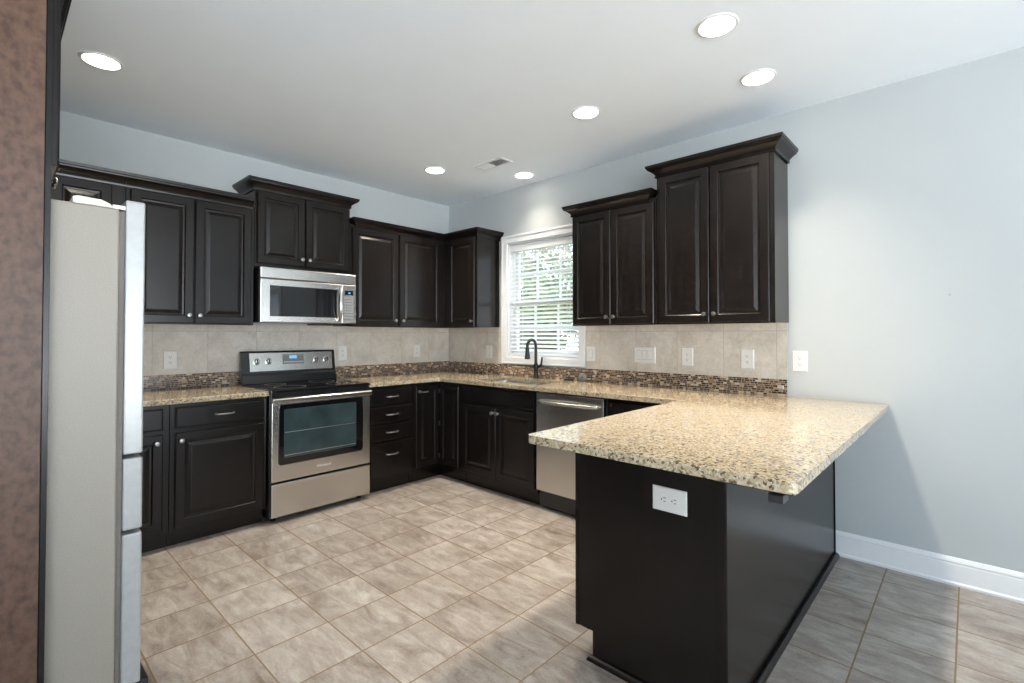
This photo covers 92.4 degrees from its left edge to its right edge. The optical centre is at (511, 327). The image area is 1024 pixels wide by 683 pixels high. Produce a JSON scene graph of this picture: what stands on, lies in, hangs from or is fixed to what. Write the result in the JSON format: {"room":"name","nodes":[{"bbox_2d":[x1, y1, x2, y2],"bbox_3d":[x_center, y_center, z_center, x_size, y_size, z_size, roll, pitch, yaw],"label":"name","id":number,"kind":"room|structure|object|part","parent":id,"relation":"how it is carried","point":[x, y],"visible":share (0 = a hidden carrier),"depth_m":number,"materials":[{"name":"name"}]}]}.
{"room":"kitchen","nodes":[
{"label":"kitchen","id":0,"kind":"room"},
{"bbox_2d":[59,111,448,390],"bbox_3d":[-3.477,-0.021,2.517,0.150,2.720,8.000,-1,-1,43],"label":"wall","id":1,"kind":"structure","parent":0,"point":[86,140],"depth_m":3.67,"materials":[{"name":"paint"}]},
{"bbox_2d":[51,159,127,205],"bbox_3d":[-2.868,-0.503,2.793,0.356,0.941,1.024,-1,-1,43],"label":"upper cabinet","id":2,"kind":"object","parent":1,"relation":"attached to","point":[108,185],"visible":0.21,"depth_m":2.95,"materials":[{"name":"brown wood"}]},
{"bbox_3d":[-2.568,-0.463,2.927,0.020,0.849,0.280,-1,-1,43],"label":"door","id":3,"kind":"part","parent":2,"relation":"part of","materials":[{"name":"brown wood"}]},
{"bbox_3d":[-2.760,-0.935,2.698,0.060,0.080,1.024,-1,-1,43],"label":"crown molding","id":4,"kind":"part","parent":2,"relation":"part of","materials":[{"name":"brown wood"}]},
{"bbox_3d":[-2.639,-0.474,2.879,0.019,0.887,0.583,-1,-1,43],"label":"frame","id":5,"kind":"part","parent":2,"relation":"part of","materials":[{"name":"brown wood"}]},
{"bbox_2d":[125,172,254,324],"bbox_3d":[-2.259,-0.493,3.446,0.356,0.941,0.758,-1,-1,43],"label":"upper cabinet","id":6,"kind":"object","parent":1,"relation":"attached to","point":[199,240],"visible":0.9,"depth_m":3.35,"materials":[{"name":"brown wood"}]},
{"bbox_3d":[-2.291,-0.458,3.224,0.020,0.849,0.349,-1,-1,43],"label":"door","id":7,"kind":"part","parent":6,"relation":"part of","materials":[{"name":"brown wood"}]},
{"bbox_3d":[-2.156,-0.925,3.346,0.060,0.080,0.744,-1,-1,43],"label":"crown molding","id":8,"kind":"part","parent":6,"relation":"part of","materials":[{"name":"brown wood"}]},
{"bbox_3d":[-2.045,-0.454,3.488,0.020,0.849,0.358,-1,-1,43],"label":"door","id":9,"kind":"part","parent":6,"relation":"part of","materials":[{"name":"brown wood"}]},
{"bbox_2d":[143,361,448,390],"bbox_3d":[-2.024,0.393,3.951,0.010,0.104,3.890,-1,-1,43],"label":"mosaic border","id":10,"kind":"object","parent":1,"relation":"attached to","point":[179,381],"visible":0.56,"depth_m":3.80,"materials":[{"name":"tile"}]},
{"bbox_2d":[232,175,359,274],"bbox_3d":[-1.741,-0.780,4.011,0.363,0.653,0.886,-1,-1,43],"label":"upper cabinet","id":11,"kind":"object","parent":1,"relation":"attached to","point":[296,227],"visible":0.97,"depth_m":3.87,"materials":[{"name":"brown wood"}]},
{"bbox_3d":[-1.774,-0.755,3.783,0.020,0.542,0.358,-1,-1,43],"label":"door","id":12,"kind":"part","parent":11,"relation":"part of","materials":[{"name":"brown wood"}]},
{"bbox_3d":[-1.740,-1.067,4.015,0.362,0.080,0.886,-1,-1,43],"label":"crown molding","id":13,"kind":"part","parent":11,"relation":"part of","materials":[{"name":"brown wood"}]},
{"bbox_3d":[-1.659,-0.757,3.935,0.019,0.605,0.765,-1,-1,43],"label":"frame","id":14,"kind":"part","parent":11,"relation":"part of","materials":[{"name":"brown wood"}]},
{"bbox_3d":[-1.521,-0.751,4.054,0.020,0.542,0.371,-1,-1,43],"label":"door","id":15,"kind":"part","parent":11,"relation":"part of","materials":[{"name":"brown wood"}]},
{"bbox_2d":[144,324,448,375],"bbox_3d":[-2.024,0.159,3.956,0.008,0.364,3.892,-1,-1,43],"label":"tile backsplash","id":16,"kind":"structure","parent":1,"relation":"attached to","point":[199,348],"depth_m":4.04,"materials":[{"name":"tile"}]},
{"bbox_2d":[163,351,176,368],"bbox_3d":[-2.436,0.228,3.501,0.008,0.128,0.083,-1,-1,43],"label":"wall outlet","id":17,"kind":"object","parent":16,"relation":"attached to","point":[169,357],"visible":1,"depth_m":3.50,"materials":[{"name":"white plastic"}]},
{"bbox_2d":[338,346,346,359],"bbox_3d":[-1.539,0.228,4.463,0.008,0.128,0.083,-1,-1,43],"label":"wall outlet","id":18,"kind":"object","parent":16,"relation":"attached to","point":[342,350],"visible":1,"depth_m":4.46,"materials":[{"name":"white plastic"}]},
{"bbox_2d":[413,345,419,356],"bbox_3d":[-0.982,0.237,5.061,0.008,0.128,0.083,-1,-1,43],"label":"wall outlet","id":19,"kind":"object","parent":16,"relation":"attached to","point":[416,348],"visible":1,"depth_m":5.05,"materials":[{"name":"white plastic"}]},
{"bbox_2d":[253,266,355,325],"bbox_3d":[-1.695,-0.235,3.974,0.450,0.424,0.762,-1,-1,43],"label":"microwave","id":20,"kind":"object","parent":1,"relation":"attached to","point":[281,295],"visible":0.99,"depth_m":3.81,"materials":[{"name":"silver metal"}]},
{"bbox_3d":[-1.635,-0.201,3.830,0.040,0.323,0.634,-1,-1,43],"label":"door","id":21,"kind":"part","parent":20,"relation":"part of","materials":[{"name":"metal"}]},
{"bbox_3d":[-1.403,-0.196,4.007,0.035,0.289,0.069,1,-1,-39],"label":"handle","id":22,"kind":"part","parent":20,"relation":"part of","materials":[{"name":"metal"}]},
{"bbox_3d":[-1.374,-0.197,4.109,0.040,0.323,0.125,-1,-1,43],"label":"control panel","id":23,"kind":"part","parent":20,"relation":"part of","materials":[{"name":"metal"}]},
{"bbox_3d":[-1.360,-0.168,4.093,0.001,0.194,0.086,-1,-1,43],"label":"keypad panel","id":24,"kind":"part","parent":20,"relation":"part of","materials":[{"name":"grey plastic"}]},
{"bbox_2d":[337,217,444,327],"bbox_3d":[-1.020,-0.471,4.775,0.356,0.937,1.336,-1,-1,43],"label":"upper cabinet","id":25,"kind":"object","parent":1,"relation":"attached to","point":[399,271],"visible":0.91,"depth_m":4.53,"materials":[{"name":"brown wood"}]},
{"bbox_3d":[-1.213,-0.441,4.379,0.020,0.849,0.461,-1,-1,43],"label":"door","id":26,"kind":"part","parent":25,"relation":"part of","materials":[{"name":"brown wood"}]},
{"bbox_3d":[-1.064,-0.901,4.623,0.205,0.080,1.038,-1,-1,43],"label":"crown molding","id":27,"kind":"part","parent":25,"relation":"part of","materials":[{"name":"brown wood"}]},
{"bbox_3d":[-0.882,-0.435,4.735,0.020,0.849,0.482,-1,-1,43],"label":"door","id":28,"kind":"part","parent":25,"relation":"part of","materials":[{"name":"brown wood"}]},
{"bbox_2d":[60,0,1023,205],"bbox_3d":[-0.424,-1.464,-0.309,8.600,0.080,8.400,-1,-1,43],"label":"ceiling","id":29,"kind":"structure","parent":0,"point":[376,94],"depth_m":2.65,"materials":[{"name":"paint"}]},
{"bbox_2d":[78,51,123,70],"bbox_3d":[-2.123,-1.377,2.539,0.184,0.007,0.184,-1,-1,43],"label":"recessed light","id":30,"kind":"object","parent":29,"relation":"in","point":[96,59],"visible":1,"depth_m":2.53,"materials":[{"name":"white paint"}]},
{"bbox_2d":[424,166,445,173],"bbox_3d":[-0.660,-1.352,4.215,0.184,0.007,0.184,-1,-1,43],"label":"recessed light","id":31,"kind":"object","parent":29,"relation":"in","point":[433,169],"visible":1,"depth_m":4.21,"materials":[{"name":"white"}]},
{"bbox_2d":[473,157,512,170],"bbox_3d":[-0.162,-1.353,4.059,0.324,0.008,0.142,-1,-1,43],"label":"ceiling vent","id":32,"kind":"object","parent":29,"relation":"in","point":[499,161],"visible":1,"depth_m":4.05,"materials":[{"name":"metal"}]},
{"bbox_2d":[514,172,533,178],"bbox_3d":[0.106,-1.350,4.346,0.184,0.007,0.184,-1,-1,43],"label":"recessed light","id":33,"kind":"object","parent":29,"relation":"in","point":[521,175],"visible":1,"depth_m":4.34,"materials":[{"name":"white"}]},
{"bbox_2d":[571,106,600,118],"bbox_3d":[0.471,-1.369,3.127,0.184,0.007,0.184,-1,-1,43],"label":"recessed light","id":34,"kind":"object","parent":29,"relation":"in","point":[583,112],"visible":1,"depth_m":3.11,"materials":[{"name":"white"}]},
{"bbox_2d":[696,12,738,37],"bbox_3d":[0.939,-1.382,2.249,0.184,0.007,0.184,-1,-1,43],"label":"recessed light","id":35,"kind":"object","parent":29,"relation":"in","point":[719,24],"visible":1,"depth_m":2.24,"materials":[{"name":"white"}]},
{"bbox_2d":[740,69,776,86],"bbox_3d":[1.354,-1.375,2.703,0.184,0.007,0.184,-1,-1,43],"label":"recessed light","id":36,"kind":"object","parent":29,"relation":"in","point":[758,77],"visible":1,"depth_m":2.69,"materials":[{"name":"white"}]},
{"bbox_2d":[140,475,1023,682],"bbox_3d":[-0.424,1.335,-0.352,8.600,0.080,8.400,-1,-1,43],"label":"floor","id":37,"kind":"structure","parent":0,"point":[439,578],"depth_m":2.35,"materials":[{"name":"tile"}]},
{"bbox_2d":[0,0,71,682],"bbox_3d":[-2.013,0.074,1.706,1.004,2.505,0.644,-1,-1,43],"label":"panel","id":38,"kind":"object","parent":37,"relation":"on","point":[31,31],"visible":1,"depth_m":1.52,"materials":[{"name":"brown wood"}]},
{"bbox_3d":[-1.685,0.071,1.349,0.038,2.500,0.568,-1,-1,43],"label":"panel","id":39,"kind":"part","parent":38,"relation":"part of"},
{"bbox_3d":[-1.783,-0.571,1.907,0.029,0.029,0.030,-1,-1,43],"label":"knob","id":40,"kind":"part","parent":38,"relation":"part of","materials":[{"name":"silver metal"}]},
{"bbox_3d":[-1.645,-0.803,1.747,0.484,0.570,0.020,-1,-1,43],"label":"door","id":41,"kind":"part","parent":38,"relation":"part of","materials":[{"name":"brown wood"}]},
{"bbox_3d":[-1.815,-1.135,1.939,1.001,0.080,0.060,-1,-1,43],"label":"crown molding","id":42,"kind":"part","parent":38,"relation":"part of","materials":[{"name":"brown wood"}]},
{"bbox_2d":[44,195,147,682],"bbox_3d":[-1.912,0.437,1.811,0.908,1.782,0.843,-1,-1,43],"label":"refrigerator","id":43,"kind":"object","parent":37,"relation":"on","point":[96,365],"visible":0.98,"depth_m":1.67,"materials":[{"name":"metal"}]},
{"bbox_3d":[-1.679,1.003,2.053,0.904,0.534,0.063,-1,-1,43],"label":"freezer drawer","id":44,"kind":"part","parent":43,"relation":"part of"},
{"bbox_3d":[-1.679,0.595,2.059,0.904,0.254,0.063,-1,-1,43],"label":"freezer drawer","id":45,"kind":"part","parent":43,"relation":"part of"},
{"bbox_3d":[-1.513,0.000,1.913,0.450,0.904,0.063,-1,-1,43],"label":"door","id":46,"kind":"part","parent":43,"relation":"part of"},
{"bbox_2d":[138,405,168,552],"bbox_3d":[-2.700,0.901,2.737,0.660,0.882,1.201,-1,-1,43],"label":"base cabinet","id":47,"kind":"object","parent":37,"relation":"on","point":[155,453],"visible":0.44,"depth_m":2.93,"materials":[{"name":"brown wood"}]},
{"bbox_3d":[-2.230,0.930,2.821,0.020,0.577,0.368,-1,-1,43],"label":"door","id":48,"kind":"part","parent":47,"relation":"part of","materials":[{"name":"brown wood"}]},
{"bbox_3d":[-2.230,0.551,2.827,0.020,0.129,0.368,-1,-1,43],"label":"drawer","id":49,"kind":"part","parent":47,"relation":"part of","materials":[{"name":"brown wood"}]},
{"bbox_2d":[143,385,268,406],"bbox_3d":[-2.510,0.446,2.953,0.636,0.032,1.769,-1,-1,43],"label":"countertop","id":50,"kind":"structure","parent":47,"relation":"on","point":[203,394],"depth_m":3.23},
{"bbox_2d":[166,396,265,546],"bbox_3d":[-2.097,0.911,3.383,0.660,0.882,0.561,-1,-1,43],"label":"base cabinet","id":51,"kind":"object","parent":37,"relation":"on","point":[217,449],"visible":0.88,"depth_m":3.16,"materials":[{"name":"brown wood"}]},
{"bbox_3d":[-1.887,0.937,3.189,0.020,0.580,0.513,-1,-1,43],"label":"door","id":52,"kind":"part","parent":51,"relation":"part of","materials":[{"name":"brown wood"}]},
{"bbox_3d":[-1.887,0.556,3.195,0.020,0.127,0.513,-1,-1,43],"label":"drawer","id":53,"kind":"part","parent":51,"relation":"part of","materials":[{"name":"brown wood"}]},
{"bbox_3d":[-1.858,0.554,3.186,0.034,0.014,0.118,-1,-1,43],"label":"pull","id":54,"kind":"part","parent":51,"relation":"part of","materials":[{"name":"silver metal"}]},
{"bbox_2d":[239,349,371,520],"bbox_3d":[-1.618,0.771,3.854,0.679,1.176,0.762,-1,-1,43],"label":"range","id":55,"kind":"object","parent":37,"relation":"on","point":[318,423],"visible":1,"depth_m":3.67,"materials":[{"name":"silver metal"}]},
{"bbox_3d":[-1.996,0.265,3.844,0.031,0.052,0.052,-1,-1,43],"label":"knob","id":56,"kind":"part","parent":55,"relation":"part of","materials":[{"name":"metal"}]},
{"bbox_3d":[-1.935,0.266,3.910,0.031,0.052,0.052,-1,-1,43],"label":"knob","id":57,"kind":"part","parent":55,"relation":"part of","materials":[{"name":"metal"}]},
{"bbox_3d":[-1.812,0.273,4.063,0.029,0.146,0.672,-1,-1,43],"label":"control panel","id":58,"kind":"part","parent":55,"relation":"part of","materials":[{"name":"metal"}]},
{"bbox_2d":[242,379,369,393],"bbox_3d":[-1.604,0.447,3.846,0.568,0.022,0.762,-1,-1,43],"label":"cooktop","id":59,"kind":"object","parent":55,"relation":"in","point":[276,386],"depth_m":3.78,"materials":[{"name":"black glass"}]},
{"bbox_3d":[-1.403,1.198,3.648,0.042,0.227,0.754,-1,-1,43],"label":"storage drawer","id":60,"kind":"part","parent":55,"relation":"part of","materials":[{"name":"metal"}]},
{"bbox_3d":[-1.404,0.779,3.654,0.041,0.578,0.754,-1,-1,43],"label":"oven door","id":61,"kind":"part","parent":55,"relation":"part of","materials":[{"name":"metal"}]},
{"bbox_3d":[-1.401,0.741,3.622,0.001,0.340,0.550,-1,-1,43],"label":"glass","id":62,"kind":"part","parent":55,"relation":"part of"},
{"bbox_3d":[-1.379,0.509,3.635,0.024,0.038,0.756,-1,-1,43],"label":"door handle","id":63,"kind":"part","parent":55,"relation":"part of","materials":[{"name":"metal"}]},
{"bbox_2d":[364,384,412,494],"bbox_3d":[-1.223,0.925,4.320,0.660,0.882,0.441,-1,-1,43],"label":"base cabinet","id":64,"kind":"object","parent":37,"relation":"on","point":[390,463],"visible":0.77,"depth_m":4.11,"materials":[{"name":"brown wood"}]},
{"bbox_3d":[-1.013,1.091,4.124,0.020,0.288,0.400,-1,-1,43],"label":"drawer","id":65,"kind":"part","parent":64,"relation":"part of","materials":[{"name":"brown wood"}]},
{"bbox_3d":[-1.013,0.869,4.127,0.020,0.132,0.400,-1,-1,43],"label":"drawer","id":66,"kind":"part","parent":64,"relation":"part of","materials":[{"name":"brown wood"}]},
{"bbox_3d":[-1.013,0.723,4.129,0.020,0.137,0.400,-1,-1,43],"label":"drawer","id":67,"kind":"part","parent":64,"relation":"part of","materials":[{"name":"brown wood"}]},
{"bbox_3d":[-1.013,0.573,4.131,0.020,0.136,0.400,-1,-1,43],"label":"drawer","id":68,"kind":"part","parent":64,"relation":"part of","materials":[{"name":"brown wood"}]},
{"bbox_2d":[408,380,499,482],"bbox_3d":[-0.671,0.931,4.731,0.907,0.882,0.905,-1,-1,43],"label":"base cabinet","id":69,"kind":"object","parent":37,"relation":"on","point":[436,406],"visible":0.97,"depth_m":4.38,"materials":[{"name":"brown wood"}]},
{"bbox_3d":[-0.760,0.872,4.397,0.020,0.710,0.249,-1,-1,43],"label":"door","id":70,"kind":"part","parent":69,"relation":"part of","materials":[{"name":"brown wood"}]},
{"bbox_3d":[-0.560,0.872,4.404,0.251,0.710,0.020,-1,-1,43],"label":"door","id":71,"kind":"part","parent":69,"relation":"part of","materials":[{"name":"brown wood"}]},
{"bbox_2d":[462,384,539,504],"bbox_3d":[0.066,0.924,4.214,0.869,0.882,0.656,-1,-1,43],"label":"base cabinet","id":72,"kind":"object","parent":37,"relation":"on","point":[498,455],"visible":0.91,"depth_m":3.97,"materials":[{"name":"brown wood"}]},
{"bbox_3d":[-0.280,0.941,4.142,0.408,0.575,0.020,-1,-1,43],"label":"door","id":73,"kind":"part","parent":72,"relation":"part of","materials":[{"name":"brown wood"}]},
{"bbox_3d":[-0.117,0.575,4.023,0.869,0.192,0.019,-1,-1,43],"label":"rail","id":74,"kind":"part","parent":72,"relation":"part of","materials":[{"name":"brown wood"}]},
{"bbox_3d":[-0.117,0.964,4.017,0.869,0.585,0.019,-1,-1,43],"label":"frame","id":75,"kind":"part","parent":72,"relation":"part of","materials":[{"name":"brown wood"}]},
{"bbox_3d":[0.022,0.937,3.861,0.408,0.575,0.020,-1,-1,43],"label":"door","id":76,"kind":"part","parent":72,"relation":"part of","materials":[{"name":"brown wood"}]},
{"bbox_2d":[536,392,607,515],"bbox_3d":[0.586,0.921,3.685,0.599,0.872,0.668,-1,-1,43],"label":"dishwasher","id":77,"kind":"object","parent":37,"relation":"on","point":[555,468],"visible":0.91,"depth_m":3.55,"materials":[{"name":"metal"}]},
{"bbox_3d":[0.376,0.541,3.473,0.537,0.024,0.063,-1,-1,43],"label":"handle","id":78,"kind":"part","parent":77,"relation":"part of","materials":[{"name":"metal"}]},
{"bbox_2d":[608,398,659,415],"bbox_3d":[1.046,0.910,3.298,0.588,0.882,0.660,-1,-1,43],"label":"base cabinet","id":79,"kind":"object","parent":37,"relation":"on","point":[615,406],"visible":0.03,"depth_m":3.20,"materials":[{"name":"brown wood"}]},
{"bbox_3d":[0.839,0.555,3.105,0.492,0.130,0.020,-1,-1,43],"label":"drawer","id":80,"kind":"part","parent":79,"relation":"part of","materials":[{"name":"brown wood"}]},
{"bbox_2d":[575,452,839,682],"bbox_3d":[1.076,0.897,2.466,0.660,0.882,1.790,-1,-1,43],"label":"base cabinet","id":81,"kind":"object","parent":37,"relation":"on","point":[716,593],"visible":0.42,"depth_m":1.84,"materials":[{"name":"brown wood"}]},
{"bbox_2d":[336,371,888,503],"bbox_3d":[0.025,0.471,3.325,3.837,0.070,2.026,-1,-1,43],"label":"countertop","id":82,"kind":"structure","parent":81,"relation":"on","point":[780,444],"depth_m":1.99,"materials":[{"name":"stone"}]},
{"bbox_2d":[497,380,545,391],"bbox_3d":[0.061,0.574,4.213,0.728,0.182,0.412,-1,-1,43],"label":"sink","id":83,"kind":"object","parent":82,"relation":"in","point":[508,381],"visible":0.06,"depth_m":4.47,"materials":[{"name":"metal"}]},
{"bbox_3d":[-0.075,0.576,4.339,0.357,0.182,0.412,-1,-1,43],"label":"bowl","id":84,"kind":"part","parent":83,"relation":"part of","materials":[{"name":"metal"}]},
{"bbox_3d":[0.197,0.572,4.086,0.357,0.182,0.412,-1,-1,43],"label":"bowl","id":85,"kind":"part","parent":83,"relation":"part of","materials":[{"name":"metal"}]},
{"bbox_2d":[525,338,542,377],"bbox_3d":[0.192,0.272,4.386,0.097,0.360,0.171,-1,-1,43],"label":"faucet","id":86,"kind":"object","parent":82,"relation":"on","point":[527,351],"visible":1,"depth_m":4.42,"materials":[{"name":"brown metal"}]},
{"bbox_2d":[563,377,572,380],"bbox_3d":[0.482,0.432,4.205,0.083,0.033,0.083,-1,-1,43],"label":"strainer","id":87,"kind":"object","parent":82,"relation":"on","point":[567,378],"visible":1,"depth_m":4.18,"materials":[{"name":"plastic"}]},
{"bbox_2d":[578,373,585,380],"bbox_3d":[0.590,0.412,4.119,0.067,0.065,0.041,-1,-1,43],"label":"stopper","id":88,"kind":"object","parent":82,"relation":"on","point":[582,376],"visible":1,"depth_m":4.11,"materials":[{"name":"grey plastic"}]},
{"bbox_3d":[0.686,0.459,1.399,0.215,0.036,0.055,-1,-1,43],"label":"support bracket","id":89,"kind":"part","parent":82,"relation":"part of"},
{"bbox_3d":[0.492,0.887,1.832,0.574,0.882,0.019,-1,-1,43],"label":"panel","id":90,"kind":"part","parent":81,"relation":"part of","materials":[{"name":"brown wood"}]},
{"bbox_2d":[653,484,686,516],"bbox_3d":[0.561,0.615,1.753,0.128,0.086,0.008,-1,-1,43],"label":"wall outlet","id":91,"kind":"object","parent":81,"relation":"attached to","point":[666,499],"visible":1,"depth_m":1.75,"materials":[{"name":"white plastic"}]},
{"bbox_2d":[659,495,667,503],"bbox_3d":[0.545,0.616,1.764,0.033,0.029,0.002,-1,-1,43],"label":"receptacle","id":92,"kind":"object","parent":91,"relation":"attached to","point":[663,499],"depth_m":1.76,"materials":[{"name":"white plastic"}]},
{"bbox_2d":[670,497,678,506],"bbox_3d":[0.574,0.615,1.737,0.033,0.029,0.002,-1,-1,43],"label":"receptacle","id":93,"kind":"object","parent":91,"relation":"attached to","point":[674,501],"depth_m":1.74,"materials":[{"name":"white plastic"}]},
{"bbox_3d":[0.706,0.884,1.631,0.026,0.882,0.028,-1,-1,43],"label":"corner trim","id":94,"kind":"part","parent":81,"relation":"part of","materials":[{"name":"brown wood"}]},
{"bbox_3d":[1.304,0.894,2.267,0.008,0.882,1.763,-1,-1,43],"label":"panel","id":95,"kind":"part","parent":81,"relation":"part of","materials":[{"name":"brown wood"}]},
{"bbox_2d":[449,47,1023,572],"bbox_3d":[2.300,-0.018,2.701,8.350,2.720,0.150,-1,-1,43],"label":"wall","id":96,"kind":"structure","parent":0,"point":[905,195],"depth_m":2.70,"materials":[{"name":"paint"}]},
{"bbox_2d":[444,227,503,327],"bbox_3d":[-0.399,-0.469,4.871,0.541,0.937,0.362,-1,-1,43],"label":"upper cabinet","id":97,"kind":"object","parent":96,"relation":"attached to","point":[471,254],"visible":1,"depth_m":4.75,"materials":[{"name":"brown wood"}]},
{"bbox_3d":[-0.496,-0.445,4.809,0.478,0.887,0.019,-1,-1,43],"label":"frame","id":98,"kind":"part","parent":97,"relation":"part of","materials":[{"name":"brown wood"}]},
{"bbox_3d":[-0.493,-0.434,4.779,0.383,0.849,0.020,-1,-1,43],"label":"door","id":99,"kind":"part","parent":97,"relation":"part of","materials":[{"name":"brown wood"}]},
{"bbox_3d":[-0.399,-0.898,4.877,0.541,0.080,0.362,-1,-1,43],"label":"crown molding","id":100,"kind":"part","parent":97,"relation":"part of","materials":[{"name":"brown wood"}]},
{"bbox_2d":[501,224,585,366],"bbox_3d":[0.308,-0.277,4.537,0.980,1.232,0.167,-1,-1,43],"label":"window","id":101,"kind":"structure","parent":96,"relation":"in","point":[566,230],"depth_m":4.67,"materials":[{"name":"white paint"}]},
{"bbox_3d":[0.340,-0.516,4.573,0.811,0.572,0.028,-1,-1,43],"label":"sash","id":102,"kind":"part","parent":101,"relation":"part of","materials":[{"name":"white plastic"}]},
{"bbox_2d":[510,235,577,356],"bbox_3d":[0.290,-0.274,4.516,0.801,1.058,0.066,-1,-1,43],"label":"window blind","id":103,"kind":"object","parent":101,"relation":"attached to","point":[562,241],"visible":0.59,"depth_m":4.51,"materials":[{"name":"white plastic"}]},
{"bbox_3d":[0.089,-0.245,4.711,0.004,0.975,0.049,-1,-1,43],"label":"ladder cord","id":104,"kind":"part","parent":103,"relation":"part of","materials":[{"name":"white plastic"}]},
{"bbox_3d":[0.293,-0.769,4.527,0.801,0.067,0.058,-1,-1,43],"label":"head rail","id":105,"kind":"part","parent":103,"relation":"part of","materials":[{"name":"white plastic"}]},
{"bbox_3d":[0.294,0.247,4.512,0.801,0.016,0.048,-1,-1,43],"label":"rail","id":106,"kind":"part","parent":103,"relation":"part of","materials":[{"name":"white plastic"}]},
{"bbox_3d":[0.319,-0.006,4.543,0.811,0.530,0.028,-1,-1,43],"label":"sash","id":107,"kind":"part","parent":101,"relation":"part of","materials":[{"name":"white plastic"}]},
{"bbox_2d":[562,188,673,325],"bbox_3d":[0.800,-0.488,3.753,0.774,0.941,0.362,-1,-1,43],"label":"upper cabinet","id":108,"kind":"object","parent":96,"relation":"attached to","point":[614,238],"visible":0.97,"depth_m":3.60,"materials":[{"name":"brown wood"}]},
{"bbox_3d":[0.606,-0.450,3.755,0.343,0.849,0.020,-1,-1,43],"label":"door","id":109,"kind":"part","parent":108,"relation":"part of","materials":[{"name":"brown wood"}]},
{"bbox_3d":[0.797,-0.918,3.762,0.767,0.080,0.362,-1,-1,43],"label":"crown molding","id":110,"kind":"part","parent":108,"relation":"part of","materials":[{"name":"brown wood"}]},
{"bbox_3d":[0.859,-0.454,3.518,0.338,0.849,0.020,-1,-1,43],"label":"door","id":111,"kind":"part","parent":108,"relation":"part of","materials":[{"name":"brown wood"}]},
{"bbox_2d":[449,361,786,395],"bbox_3d":[0.521,0.397,4.244,3.334,0.104,0.010,-1,-1,43],"label":"mosaic border","id":112,"kind":"object","parent":96,"relation":"attached to","point":[686,381],"visible":0.93,"depth_m":3.78,"materials":[{"name":"tile"}]},
{"bbox_2d":[449,323,787,379],"bbox_3d":[0.523,0.164,4.247,3.338,0.364,0.008,-1,-1,43],"label":"tile backsplash","id":113,"kind":"structure","parent":96,"relation":"attached to","point":[717,348],"depth_m":3.60,"materials":[{"name":"tile"}]},
{"bbox_2d":[486,346,491,357],"bbox_3d":[-0.232,0.239,4.938,0.083,0.125,0.010,-1,-1,43],"label":"light switch","id":114,"kind":"object","parent":113,"relation":"attached to","point":[488,348],"visible":1,"depth_m":4.93,"materials":[{"name":"white plastic"}]},
{"bbox_2d":[587,346,594,361],"bbox_3d":[0.658,0.217,4.108,0.083,0.125,0.010,-1,-1,43],"label":"light switch","id":115,"kind":"object","parent":113,"relation":"attached to","point":[590,349],"visible":1,"depth_m":4.10,"materials":[{"name":"white plastic"}]},
{"bbox_2d":[634,347,655,362],"bbox_3d":[1.018,0.208,3.772,0.176,0.122,0.010,-1,-1,43],"label":"light switch","id":116,"kind":"object","parent":113,"relation":"attached to","point":[641,354],"visible":1,"depth_m":3.77,"materials":[{"name":"white plastic"}]},
{"bbox_2d":[682,348,692,365],"bbox_3d":[1.265,0.209,3.543,0.083,0.128,0.008,-1,-1,43],"label":"wall outlet","id":117,"kind":"object","parent":113,"relation":"attached to","point":[687,353],"visible":1,"depth_m":3.54,"materials":[{"name":"white plastic"}]},
{"bbox_2d":[741,349,753,368],"bbox_3d":[1.564,0.207,3.264,0.083,0.128,0.008,-1,-1,43],"label":"wall outlet","id":118,"kind":"object","parent":113,"relation":"attached to","point":[747,356],"visible":1,"depth_m":3.26,"materials":[{"name":"white plastic"}]},
{"bbox_2d":[645,131,798,324],"bbox_3d":[1.358,-0.573,3.234,0.864,1.095,0.362,-1,-1,43],"label":"upper cabinet","id":119,"kind":"object","parent":96,"relation":"attached to","point":[722,212],"visible":1,"depth_m":3.08,"materials":[{"name":"brown wood"}]},
{"bbox_3d":[1.138,-0.534,3.260,0.341,1.003,0.020,-1,-1,43],"label":"door","id":120,"kind":"part","parent":119,"relation":"part of","materials":[{"name":"brown wood"}]},
{"bbox_3d":[1.282,-0.549,3.152,0.743,1.045,0.019,-1,-1,43],"label":"frame","id":121,"kind":"part","parent":119,"relation":"part of","materials":[{"name":"brown wood"}]},
{"bbox_3d":[1.358,-1.080,3.241,0.864,0.080,0.362,-1,-1,43],"label":"crown molding","id":122,"kind":"part","parent":119,"relation":"part of","materials":[{"name":"brown wood"}]},
{"bbox_3d":[1.394,-0.538,3.021,0.348,1.003,0.020,-1,-1,43],"label":"door","id":123,"kind":"part","parent":119,"relation":"part of","materials":[{"name":"brown wood"}]},
{"bbox_2d":[792,351,807,371],"bbox_3d":[1.795,0.208,3.060,0.083,0.128,0.008,-1,-1,43],"label":"wall outlet","id":124,"kind":"object","parent":96,"relation":"attached to","point":[800,358],"visible":1,"depth_m":3.06,"materials":[{"name":"white plastic"}]},
{"bbox_2d":[836,530,1023,603],"bbox_3d":[2.529,1.265,2.349,1.662,0.142,0.024,-1,-1,43],"label":"baseboard","id":125,"kind":"structure","parent":96,"relation":"attached to","point":[995,581],"depth_m":2.61,"materials":[{"name":"white paint"}]},
{"label":"outside","id":126,"kind":"structure","parent":0,"visible":0},
{"bbox_3d":[3.401,1.918,12.687,24.000,0.150,15.700,-1,-1,43],"label":"ground","id":127,"kind":"structure","parent":126,"visible":0},
{"bbox_2d":[520,271,572,349],"bbox_3d":[0.652,0.229,11.121,2.555,3.195,2.452,-1,-1,43],"label":"tree","id":128,"kind":"object","parent":127,"relation":"on","point":[569,274],"visible":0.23,"depth_m":10.69,"materials":[{"name":"green plant"}]},
{"bbox_2d":[521,244,577,348],"bbox_3d":[0.789,-0.442,14.691,2.733,4.640,2.719,-1,-1,43],"label":"tree","id":129,"kind":"object","parent":127,"relation":"on","point":[567,248],"visible":0.18,"depth_m":14.38,"materials":[{"name":"green plant"}]}
]}

